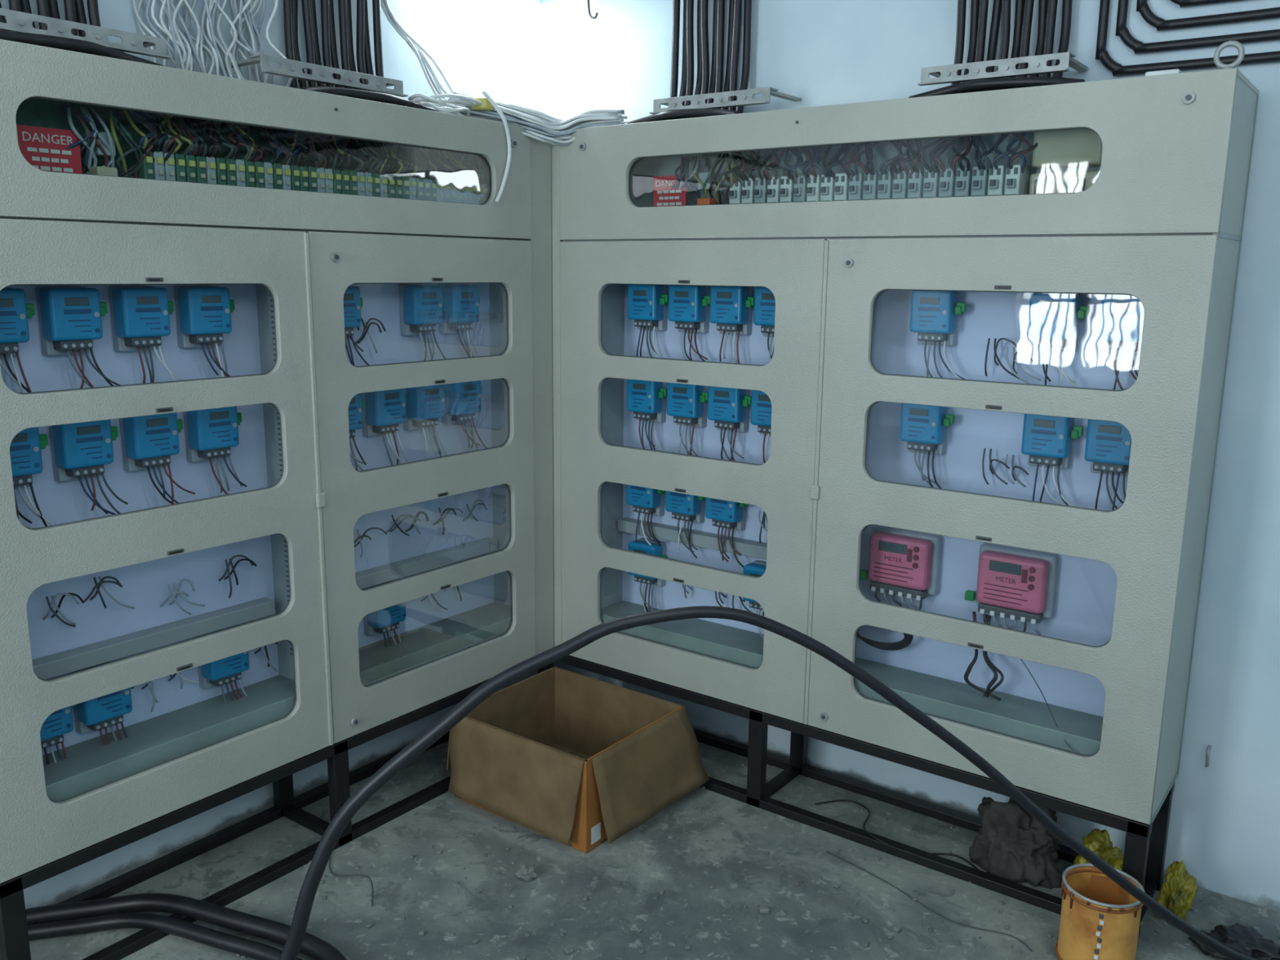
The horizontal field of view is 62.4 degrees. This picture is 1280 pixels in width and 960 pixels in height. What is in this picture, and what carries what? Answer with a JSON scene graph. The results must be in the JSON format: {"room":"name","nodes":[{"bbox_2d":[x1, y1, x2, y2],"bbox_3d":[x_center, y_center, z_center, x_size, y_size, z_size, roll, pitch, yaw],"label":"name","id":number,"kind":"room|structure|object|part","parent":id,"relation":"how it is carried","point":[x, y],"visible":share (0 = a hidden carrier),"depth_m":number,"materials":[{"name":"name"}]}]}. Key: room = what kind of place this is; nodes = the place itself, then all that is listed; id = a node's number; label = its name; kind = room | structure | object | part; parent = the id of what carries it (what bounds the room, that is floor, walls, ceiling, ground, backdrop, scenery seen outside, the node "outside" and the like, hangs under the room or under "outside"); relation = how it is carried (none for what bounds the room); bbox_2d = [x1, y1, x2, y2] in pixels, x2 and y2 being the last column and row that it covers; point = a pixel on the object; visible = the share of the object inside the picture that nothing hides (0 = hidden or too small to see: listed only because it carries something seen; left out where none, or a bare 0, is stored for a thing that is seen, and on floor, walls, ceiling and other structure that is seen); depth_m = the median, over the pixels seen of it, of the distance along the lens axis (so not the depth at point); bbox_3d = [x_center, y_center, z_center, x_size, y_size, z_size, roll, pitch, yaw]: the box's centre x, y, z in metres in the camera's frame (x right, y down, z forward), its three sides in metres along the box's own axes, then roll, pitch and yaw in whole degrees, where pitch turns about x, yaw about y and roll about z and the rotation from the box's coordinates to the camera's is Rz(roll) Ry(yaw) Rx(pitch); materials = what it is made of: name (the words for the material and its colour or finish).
{"room":"electrical room","nodes":[
{"label":"electrical room","id":0,"kind":"room"},
{"bbox_2d":[0,0,543,909],"bbox_3d":[-1.849,-0.314,2.024,0.100,3.000,5.060,9,14,36],"label":"wall","id":1,"kind":"structure","parent":0,"point":[495,47],"depth_m":3.28,"materials":[{"name":"paint"}]},
{"bbox_2d":[0,727,1279,959],"bbox_3d":[-0.200,1.466,1.106,4.260,0.100,5.060,9,14,36],"label":"floor","id":2,"kind":"structure","parent":0,"point":[815,914],"depth_m":2.78,"materials":[{"name":"concrete"}]},
{"bbox_2d":[25,893,346,959],"bbox_3d":[-1.147,1.161,2.176,1.426,0.054,0.964,6,12,24],"label":"power cable","id":3,"kind":"object","parent":2,"relation":"on","point":[70,918],"visible":0.84,"depth_m":2.57,"materials":[{"name":"black rubber"}]},
{"bbox_2d":[0,662,554,959],"bbox_3d":[-0.950,0.861,3.060,0.304,0.310,1.786,9,14,36],"label":"stand","id":4,"kind":"object","parent":2,"relation":"on","point":[14,935],"visible":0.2,"depth_m":2.83,"materials":[{"name":"black metal"}]},
{"bbox_2d":[0,39,553,883],"bbox_3d":[-0.949,-0.137,2.866,0.347,1.720,1.790,9,14,36],"label":"tall cabinet","id":5,"kind":"object","parent":4,"relation":"on","point":[114,172],"visible":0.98,"depth_m":2.68,"materials":[{"name":"metal"}]},
{"bbox_2d":[0,287,35,392],"bbox_3d":[-1.363,-0.281,2.267,0.081,0.260,0.145,9,14,36],"label":"meter","id":6,"kind":"object","parent":5,"relation":"attached to","point":[15,312],"visible":0.87,"depth_m":2.25,"materials":[{"name":"blue plastic"}]},
{"bbox_2d":[9,426,53,526],"bbox_3d":[-1.365,-0.002,2.323,0.081,0.255,0.148,9,14,36],"label":"meter","id":7,"kind":"object","parent":5,"relation":"attached to","point":[26,446],"visible":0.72,"depth_m":2.30,"materials":[{"name":"blue plastic"}]},
{"bbox_2d":[40,678,75,764],"bbox_3d":[-1.368,0.600,2.448,0.081,0.259,0.140,9,14,36],"label":"meter","id":8,"kind":"object","parent":5,"relation":"attached to","point":[60,722],"visible":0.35,"depth_m":2.43,"materials":[{"name":"blue plastic"}]},
{"bbox_2d":[35,286,120,388],"bbox_3d":[-1.265,-0.304,2.396,0.081,0.262,0.158,9,14,36],"label":"meter","id":9,"kind":"object","parent":5,"relation":"attached to","point":[69,317],"visible":0.96,"depth_m":2.35,"materials":[{"name":"blue plastic"}]},
{"bbox_2d":[0,0,171,66],"bbox_3d":[-1.295,-1.379,2.230,0.263,0.961,0.473,9,14,36],"label":"cable bundle","id":10,"kind":"object","parent":5,"relation":"on","point":[74,10],"depth_m":2.32,"materials":[{"name":"black plastic"}]},
{"bbox_3d":[-1.294,-0.983,2.351,0.222,0.044,0.400,9,14,36],"label":"perforated cable bracket","id":11,"kind":"part","parent":10,"relation":"part of","materials":[{"name":"silver metal"}]},
{"bbox_2d":[48,419,128,514],"bbox_3d":[-1.272,-0.029,2.445,0.081,0.248,0.144,9,14,36],"label":"meter","id":12,"kind":"object","parent":5,"relation":"attached to","point":[79,451],"visible":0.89,"depth_m":2.40,"materials":[{"name":"blue plastic"}]},
{"bbox_2d":[71,661,134,745],"bbox_3d":[-1.284,0.578,2.557,0.081,0.257,0.139,9,14,36],"label":"meter","id":13,"kind":"object","parent":5,"relation":"attached to","point":[98,713],"visible":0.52,"depth_m":2.52,"materials":[{"name":"blue plastic"}]},
{"bbox_2d":[108,286,184,383],"bbox_3d":[-1.168,-0.334,2.522,0.081,0.251,0.156,9,14,36],"label":"meter","id":14,"kind":"object","parent":5,"relation":"attached to","point":[140,315],"visible":0.91,"depth_m":2.47,"materials":[{"name":"blue plastic"}]},
{"bbox_2d":[120,412,195,504],"bbox_3d":[-1.172,-0.049,2.577,0.081,0.258,0.153,9,14,36],"label":"meter","id":15,"kind":"object","parent":5,"relation":"attached to","point":[148,442],"visible":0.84,"depth_m":2.53,"materials":[{"name":"blue plastic"}]},
{"bbox_3d":[-1.107,0.117,2.445,0.018,1.379,0.858,9,14,36],"label":"door","id":16,"kind":"part","parent":5,"relation":"part of","materials":[{"name":"beige metal"}]},
{"bbox_2d":[173,285,235,377],"bbox_3d":[-1.076,-0.351,2.644,0.081,0.264,0.139,9,14,36],"label":"meter","id":17,"kind":"object","parent":5,"relation":"attached to","point":[203,313],"visible":0.86,"depth_m":2.60,"materials":[{"name":"blue plastic"}]},
{"bbox_2d":[183,406,247,494],"bbox_3d":[-1.079,-0.071,2.699,0.081,0.260,0.139,9,14,36],"label":"meter","id":18,"kind":"object","parent":5,"relation":"attached to","point":[210,433],"visible":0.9,"depth_m":2.66,"materials":[{"name":"blue plastic"}]},
{"bbox_2d":[195,626,249,703],"bbox_3d":[-1.087,0.518,2.814,0.081,0.255,0.158,9,14,36],"label":"meter","id":19,"kind":"object","parent":5,"relation":"attached to","point":[228,669],"visible":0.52,"depth_m":2.77,"materials":[{"name":"blue plastic"}]},
{"bbox_2d":[218,0,439,111],"bbox_3d":[-0.839,-1.493,2.828,0.263,0.961,0.548,9,14,36],"label":"cable bundle","id":20,"kind":"object","parent":5,"relation":"on","point":[364,63],"depth_m":2.93,"materials":[{"name":"black plastic"}]},
{"bbox_3d":[-0.886,-1.092,2.884,0.222,0.044,0.460,9,14,36],"label":"perforated cable bracket","id":21,"kind":"part","parent":20,"relation":"part of","materials":[{"name":"silver metal"}]},
{"bbox_2d":[343,285,368,365],"bbox_3d":[-0.826,-0.419,2.971,0.081,0.252,0.168,9,14,36],"label":"meter","id":22,"kind":"object","parent":5,"relation":"attached to","point":[353,302],"visible":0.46,"depth_m":2.94,"materials":[{"name":"blue plastic"}]},
{"bbox_2d":[348,393,366,471],"bbox_3d":[-0.843,-0.133,3.007,0.081,0.253,0.139,9,14,36],"label":"meter","id":23,"kind":"object","parent":5,"relation":"attached to","point":[356,406],"visible":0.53,"depth_m":2.99,"materials":[{"name":"blue plastic"}]},
{"bbox_2d":[361,388,407,465],"bbox_3d":[-0.747,-0.155,3.134,0.081,0.258,0.139,9,14,36],"label":"meter","id":24,"kind":"object","parent":5,"relation":"attached to","point":[383,411],"visible":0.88,"depth_m":3.09,"materials":[{"name":"blue plastic"}]},
{"bbox_2d":[362,581,406,647],"bbox_3d":[-0.769,0.441,3.232,0.081,0.250,0.139,9,14,36],"label":"meter","id":25,"kind":"object","parent":5,"relation":"attached to","point":[386,620],"visible":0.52,"depth_m":3.19,"materials":[{"name":"blue plastic"}]},
{"bbox_3d":[-0.598,-0.010,3.112,0.018,1.379,0.822,9,14,36],"label":"door","id":26,"kind":"part","parent":5,"relation":"part of","materials":[{"name":"beige metal"}]},
{"bbox_2d":[399,284,446,360],"bbox_3d":[-0.646,-0.462,3.206,0.081,0.257,0.156,9,14,36],"label":"meter","id":27,"kind":"object","parent":5,"relation":"attached to","point":[420,306],"visible":0.91,"depth_m":3.15,"materials":[{"name":"blue plastic"}]},
{"bbox_2d":[403,384,447,457],"bbox_3d":[-0.654,-0.181,3.256,0.081,0.253,0.141,9,14,36],"label":"meter","id":28,"kind":"object","parent":5,"relation":"attached to","point":[424,405],"visible":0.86,"depth_m":3.21,"materials":[{"name":"blue plastic"}]},
{"bbox_2d":[438,284,479,357],"bbox_3d":[-0.558,-0.481,3.322,0.081,0.262,0.139,9,14,36],"label":"meter","id":29,"kind":"object","parent":5,"relation":"attached to","point":[460,306],"visible":0.88,"depth_m":3.27,"materials":[{"name":"blue plastic"}]},
{"bbox_2d":[441,380,486,448],"bbox_3d":[-0.555,-0.208,3.385,0.081,0.248,0.156,9,14,36],"label":"meter","id":30,"kind":"object","parent":5,"relation":"attached to","point":[463,400],"visible":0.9,"depth_m":3.33,"materials":[{"name":"blue plastic"}]},
{"bbox_2d":[515,865,537,881],"bbox_3d":[-0.304,1.053,2.837,0.059,0.030,0.052,9,14,36],"label":"rock","id":31,"kind":"object","parent":2,"relation":"on","point":[526,873],"visible":1,"depth_m":2.83,"materials":[{"name":"grey stone"}]},
{"bbox_2d":[446,666,710,853],"bbox_3d":[-0.205,0.845,3.254,0.642,0.280,0.563,9,14,36],"label":"cardboard box","id":32,"kind":"object","parent":2,"relation":"on","point":[578,762],"visible":1,"depth_m":3.14,"materials":[{"name":"brown cardboard"}]},
{"bbox_2d":[328,799,1032,951],"bbox_3d":[0.063,1.028,2.971,1.846,0.036,0.698,2,11,5],"label":"wire","id":33,"kind":"object","parent":2,"relation":"on","point":[858,803],"visible":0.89,"depth_m":2.87,"materials":[{"name":"grey plastic"}]},
{"bbox_2d":[202,746,1279,959],"bbox_3d":[0.190,1.114,2.604,2.495,0.014,1.810,9,14,36],"label":"rubble","id":34,"kind":"object","parent":2,"relation":"on","point":[763,909],"visible":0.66,"depth_m":2.72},
{"bbox_2d":[278,605,1256,959],"bbox_3d":[0.309,0.724,2.099,3.023,0.969,0.158,-1,11,-9],"label":"power cable","id":35,"kind":"object","parent":2,"relation":"on","point":[292,946],"visible":1,"depth_m":2.01,"materials":[{"name":"black rubber"}]},
{"bbox_2d":[564,655,1174,937],"bbox_3d":[0.571,0.844,3.226,1.852,0.310,0.304,9,14,36],"label":"stand","id":36,"kind":"object","parent":2,"relation":"on","point":[1145,845],"visible":0.59,"depth_m":3.06,"materials":[{"name":"black metal"}]},
{"bbox_2d":[551,40,1259,824],"bbox_3d":[0.438,-0.209,3.139,2.238,1.785,0.347,9,14,36],"label":"tall cabinet","id":37,"kind":"object","parent":36,"relation":"on","point":[1137,187],"visible":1,"depth_m":2.81,"materials":[{"name":"metal"}]},
{"bbox_2d":[626,484,665,546],"bbox_3d":[0.028,0.099,3.507,0.139,0.259,0.081,9,14,36],"label":"meter","id":38,"kind":"object","parent":37,"relation":"attached to","point":[649,501],"visible":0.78,"depth_m":3.48,"materials":[{"name":"blue plastic"}]},
{"bbox_2d":[626,379,666,449],"bbox_3d":[0.031,-0.206,3.447,0.139,0.264,0.081,9,14,36],"label":"meter","id":39,"kind":"object","parent":37,"relation":"attached to","point":[646,399],"visible":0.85,"depth_m":3.42,"materials":[{"name":"blue plastic"}]},
{"bbox_2d":[627,537,667,612],"bbox_3d":[0.034,0.336,3.548,0.139,0.260,0.081,9,14,36],"label":"meter","id":40,"kind":"object","parent":37,"relation":"attached to","point":[641,545],"visible":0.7,"depth_m":3.53,"materials":[{"name":"blue plastic"}]},
{"bbox_2d":[627,284,668,357],"bbox_3d":[0.035,-0.498,3.389,0.139,0.262,0.081,9,14,36],"label":"meter","id":41,"kind":"object","parent":37,"relation":"attached to","point":[646,304],"visible":0.87,"depth_m":3.36,"materials":[{"name":"blue plastic"}]},
{"bbox_2d":[665,490,706,558],"bbox_3d":[0.156,0.118,3.413,0.139,0.258,0.081,9,14,36],"label":"meter","id":42,"kind":"object","parent":37,"relation":"attached to","point":[683,507],"visible":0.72,"depth_m":3.39,"materials":[{"name":"blue plastic"}]},
{"bbox_2d":[666,382,707,455],"bbox_3d":[0.160,-0.188,3.353,0.139,0.259,0.081,9,14,36],"label":"meter","id":43,"kind":"object","parent":37,"relation":"attached to","point":[687,403],"visible":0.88,"depth_m":3.32,"materials":[{"name":"blue plastic"}]},
{"bbox_2d":[668,285,710,360],"bbox_3d":[0.166,-0.484,3.291,0.147,0.248,0.081,9,14,36],"label":"meter","id":44,"kind":"object","parent":37,"relation":"attached to","point":[688,305],"visible":0.86,"depth_m":3.27,"materials":[{"name":"blue plastic"}]},
{"bbox_3d":[0.116,-0.025,3.225,0.932,1.379,0.018,9,14,36],"label":"door","id":45,"kind":"part","parent":37,"relation":"part of","materials":[{"name":"beige metal"}]},
{"bbox_2d":[623,0,801,124],"bbox_3d":[0.222,-1.541,3.125,0.483,0.961,0.263,9,14,36],"label":"cable bundle","id":46,"kind":"object","parent":37,"relation":"on","point":[735,6],"depth_m":3.23,"materials":[{"name":"black plastic"}]},
{"bbox_3d":[0.260,-1.135,3.200,0.410,0.044,0.222,9,14,36],"label":"perforated cable bracket","id":47,"kind":"part","parent":46,"relation":"part of","materials":[{"name":"silver metal"}]},
{"bbox_2d":[705,497,748,568],"bbox_3d":[0.282,0.139,3.322,0.143,0.261,0.081,9,14,36],"label":"meter","id":48,"kind":"object","parent":37,"relation":"attached to","point":[725,514],"visible":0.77,"depth_m":3.30,"materials":[{"name":"blue plastic"}]},
{"bbox_2d":[707,386,751,461],"bbox_3d":[0.283,-0.168,3.262,0.139,0.261,0.081,9,14,36],"label":"meter","id":49,"kind":"object","parent":37,"relation":"attached to","point":[728,407],"visible":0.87,"depth_m":3.23,"materials":[{"name":"blue plastic"}]},
{"bbox_2d":[710,286,754,363],"bbox_3d":[0.287,-0.459,3.204,0.139,0.262,0.081,9,14,36],"label":"meter","id":50,"kind":"object","parent":37,"relation":"attached to","point":[731,307],"visible":0.88,"depth_m":3.17,"materials":[{"name":"blue plastic"}]},
{"bbox_2d":[742,560,766,638],"bbox_3d":[0.402,0.381,3.276,0.160,0.236,0.081,9,14,36],"label":"meter","id":51,"kind":"object","parent":37,"relation":"attached to","point":[757,567],"visible":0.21,"depth_m":3.27,"materials":[{"name":"blue plastic"}]},
{"bbox_2d":[751,390,771,462],"bbox_3d":[0.412,-0.151,3.167,0.150,0.255,0.081,9,14,36],"label":"meter","id":52,"kind":"object","parent":37,"relation":"attached to","point":[761,403],"visible":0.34,"depth_m":3.15,"materials":[{"name":"blue plastic"}]},
{"bbox_2d":[753,287,775,359],"bbox_3d":[0.417,-0.438,3.109,0.154,0.263,0.081,9,14,36],"label":"meter","id":53,"kind":"object","parent":37,"relation":"attached to","point":[764,298],"visible":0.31,"depth_m":3.09,"materials":[{"name":"blue plastic"}]},
{"bbox_2d":[859,524,942,609],"bbox_3d":[0.731,0.252,3.002,0.227,0.222,0.079,9,14,36],"label":"meter","id":54,"kind":"object","parent":37,"relation":"attached to","point":[902,562],"visible":0.98,"depth_m":2.96,"materials":[{"name":"pink plastic"}]},
{"bbox_2d":[899,403,955,488],"bbox_3d":[0.788,-0.096,2.891,0.139,0.248,0.081,9,14,36],"label":"meter","id":55,"kind":"object","parent":37,"relation":"attached to","point":[924,427],"visible":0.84,"depth_m":2.86,"materials":[{"name":"blue plastic"}]},
{"bbox_2d":[909,290,966,379],"bbox_3d":[0.808,-0.381,2.822,0.161,0.255,0.081,9,14,36],"label":"meter","id":56,"kind":"object","parent":37,"relation":"attached to","point":[934,314],"visible":0.85,"depth_m":2.80,"materials":[{"name":"blue plastic"}]},
{"bbox_2d":[908,0,1088,97],"bbox_3d":[0.942,-1.428,2.598,0.431,0.961,0.263,9,14,36],"label":"cable bundle","id":57,"kind":"object","parent":37,"relation":"on","point":[1047,9],"depth_m":2.69,"materials":[{"name":"black plastic"}]},
{"bbox_3d":[0.932,-1.037,2.706,0.370,0.044,0.222,9,14,36],"label":"perforated cable bracket","id":58,"kind":"part","parent":57,"relation":"part of","materials":[{"name":"silver metal"}]},
{"bbox_2d":[964,542,1058,635],"bbox_3d":[0.983,0.293,2.817,0.227,0.222,0.079,9,14,36],"label":"meter","id":59,"kind":"object","parent":37,"relation":"attached to","point":[1013,583],"visible":0.98,"depth_m":2.78,"materials":[{"name":"pink plastic"}]},
{"bbox_3d":[0.864,0.092,2.677,0.926,1.379,0.018,9,14,36],"label":"door","id":60,"kind":"part","parent":37,"relation":"part of","materials":[{"name":"beige metal"}]},
{"bbox_2d":[1021,413,1083,506],"bbox_3d":[1.059,-0.050,2.693,0.158,0.255,0.081,9,14,36],"label":"meter","id":61,"kind":"object","parent":37,"relation":"attached to","point":[1047,440],"visible":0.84,"depth_m":2.67,"materials":[{"name":"blue plastic"}]},
{"bbox_2d":[1026,293,1090,387],"bbox_3d":[1.051,-0.341,2.643,0.150,0.260,0.081,9,14,36],"label":"meter","id":62,"kind":"object","parent":37,"relation":"attached to","point":[1053,318],"visible":0.88,"depth_m":2.62,"materials":[{"name":"blue plastic"}]},
{"bbox_2d":[1084,419,1131,510],"bbox_3d":[1.176,-0.030,2.608,0.139,0.258,0.081,9,14,36],"label":"meter","id":63,"kind":"object","parent":37,"relation":"attached to","point":[1108,443],"visible":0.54,"depth_m":2.58,"materials":[{"name":"blue plastic"}]},
{"bbox_2d":[1097,293,1144,390],"bbox_3d":[1.193,-0.323,2.539,0.164,0.250,0.081,9,14,36],"label":"meter","id":64,"kind":"object","parent":37,"relation":"attached to","point":[1122,316],"visible":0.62,"depth_m":2.52,"materials":[{"name":"blue plastic"}]},
{"bbox_2d":[968,796,1062,888],"bbox_3d":[1.033,0.961,2.885,0.257,0.219,0.204,9,14,36],"label":"sack","id":65,"kind":"object","parent":2,"relation":"on","point":[1011,844],"visible":0.86,"depth_m":2.83,"materials":[{"name":"grey fabric"}]},
{"bbox_2d":[1073,828,1124,871],"bbox_3d":[1.212,1.007,2.779,0.140,0.173,0.158,9,14,36],"label":"plastic bag","id":66,"kind":"object","parent":2,"relation":"on","point":[1098,842],"visible":0.37,"depth_m":2.76,"materials":[{"name":"yellow plastic"}]},
{"bbox_2d":[1055,862,1145,959],"bbox_3d":[1.086,1.044,2.499,0.180,0.210,0.181,9,14,36],"label":"bucket","id":67,"kind":"object","parent":2,"relation":"on","point":[1100,920],"visible":0.86,"depth_m":2.45,"materials":[{"name":"metal"}]},
{"bbox_2d":[1155,860,1197,924],"bbox_3d":[1.365,1.040,2.681,0.139,0.149,0.080,-9,15,-40],"label":"plastic bag","id":68,"kind":"object","parent":2,"relation":"on","point":[1177,894],"visible":0.81,"depth_m":2.65,"materials":[{"name":"yellow plastic"}]},
{"bbox_2d":[1187,922,1279,959],"bbox_3d":[1.458,1.119,2.535,0.164,0.054,0.225,-7,14,-34],"label":"plastic sheet","id":69,"kind":"object","parent":2,"relation":"on","point":[1244,940],"visible":0.8,"depth_m":2.53,"materials":[{"name":"black plastic"}]},
{"bbox_2d":[542,0,1279,912],"bbox_3d":[1.303,-0.426,2.754,4.060,3.000,0.100,9,14,36],"label":"wall","id":70,"kind":"structure","parent":0,"point":[1224,821],"depth_m":2.77,"materials":[{"name":"paint"}]},
{"bbox_2d":[1095,0,1279,76],"bbox_3d":[2.018,-1.306,1.958,2.162,0.910,0.030,9,14,36],"label":"cables","id":71,"kind":"object","parent":70,"relation":"attached to","point":[1102,55],"visible":0.96,"depth_m":2.54,"materials":[{"name":"rubber"}]},
{"bbox_2d":[1204,745,1211,767],"bbox_3d":[1.480,0.723,2.753,0.010,0.057,0.030,9,14,36],"label":"wall hook","id":72,"kind":"object","parent":70,"relation":"attached to","point":[1209,747],"visible":1,"depth_m":2.74,"materials":[{"name":"metal"}]},
{"bbox_3d":[-0.168,-1.575,0.502,4.260,0.100,5.060,9,14,36],"label":"ceiling","id":73,"kind":"structure","parent":0,"visible":0},
{"bbox_2d":[132,0,292,87],"bbox_3d":[-1.080,-1.452,2.626,0.128,0.948,0.376,9,14,36],"label":"wire","id":74,"kind":"object","parent":73,"relation":"hanging from","point":[195,60],"visible":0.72,"depth_m":2.67,"materials":[{"name":"plastic"}]},
{"bbox_2d":[380,0,626,146],"bbox_3d":[-0.403,-1.516,3.081,0.801,1.013,0.258,-1,11,-8],"label":"bundle","id":75,"kind":"object","parent":73,"relation":"hanging from","point":[539,126],"visible":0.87,"depth_m":3.20,"materials":[{"name":"plastic"}]},
{"bbox_2d":[481,90,511,203],"bbox_3d":[-0.434,-0.993,3.151,0.082,0.328,0.071,9,14,36],"label":"wire","id":76,"kind":"object","parent":75,"relation":"hanging from","point":[486,95],"visible":1,"depth_m":3.14,"materials":[{"name":"white plastic"}]},
{"bbox_2d":[586,0,598,18],"bbox_3d":[-0.161,-1.824,3.502,0.058,0.559,0.008,9,14,36],"label":"wire","id":77,"kind":"object","parent":73,"relation":"hanging from","point":[588,1],"visible":1,"depth_m":3.55,"materials":[{"name":"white plastic"}]}
]}

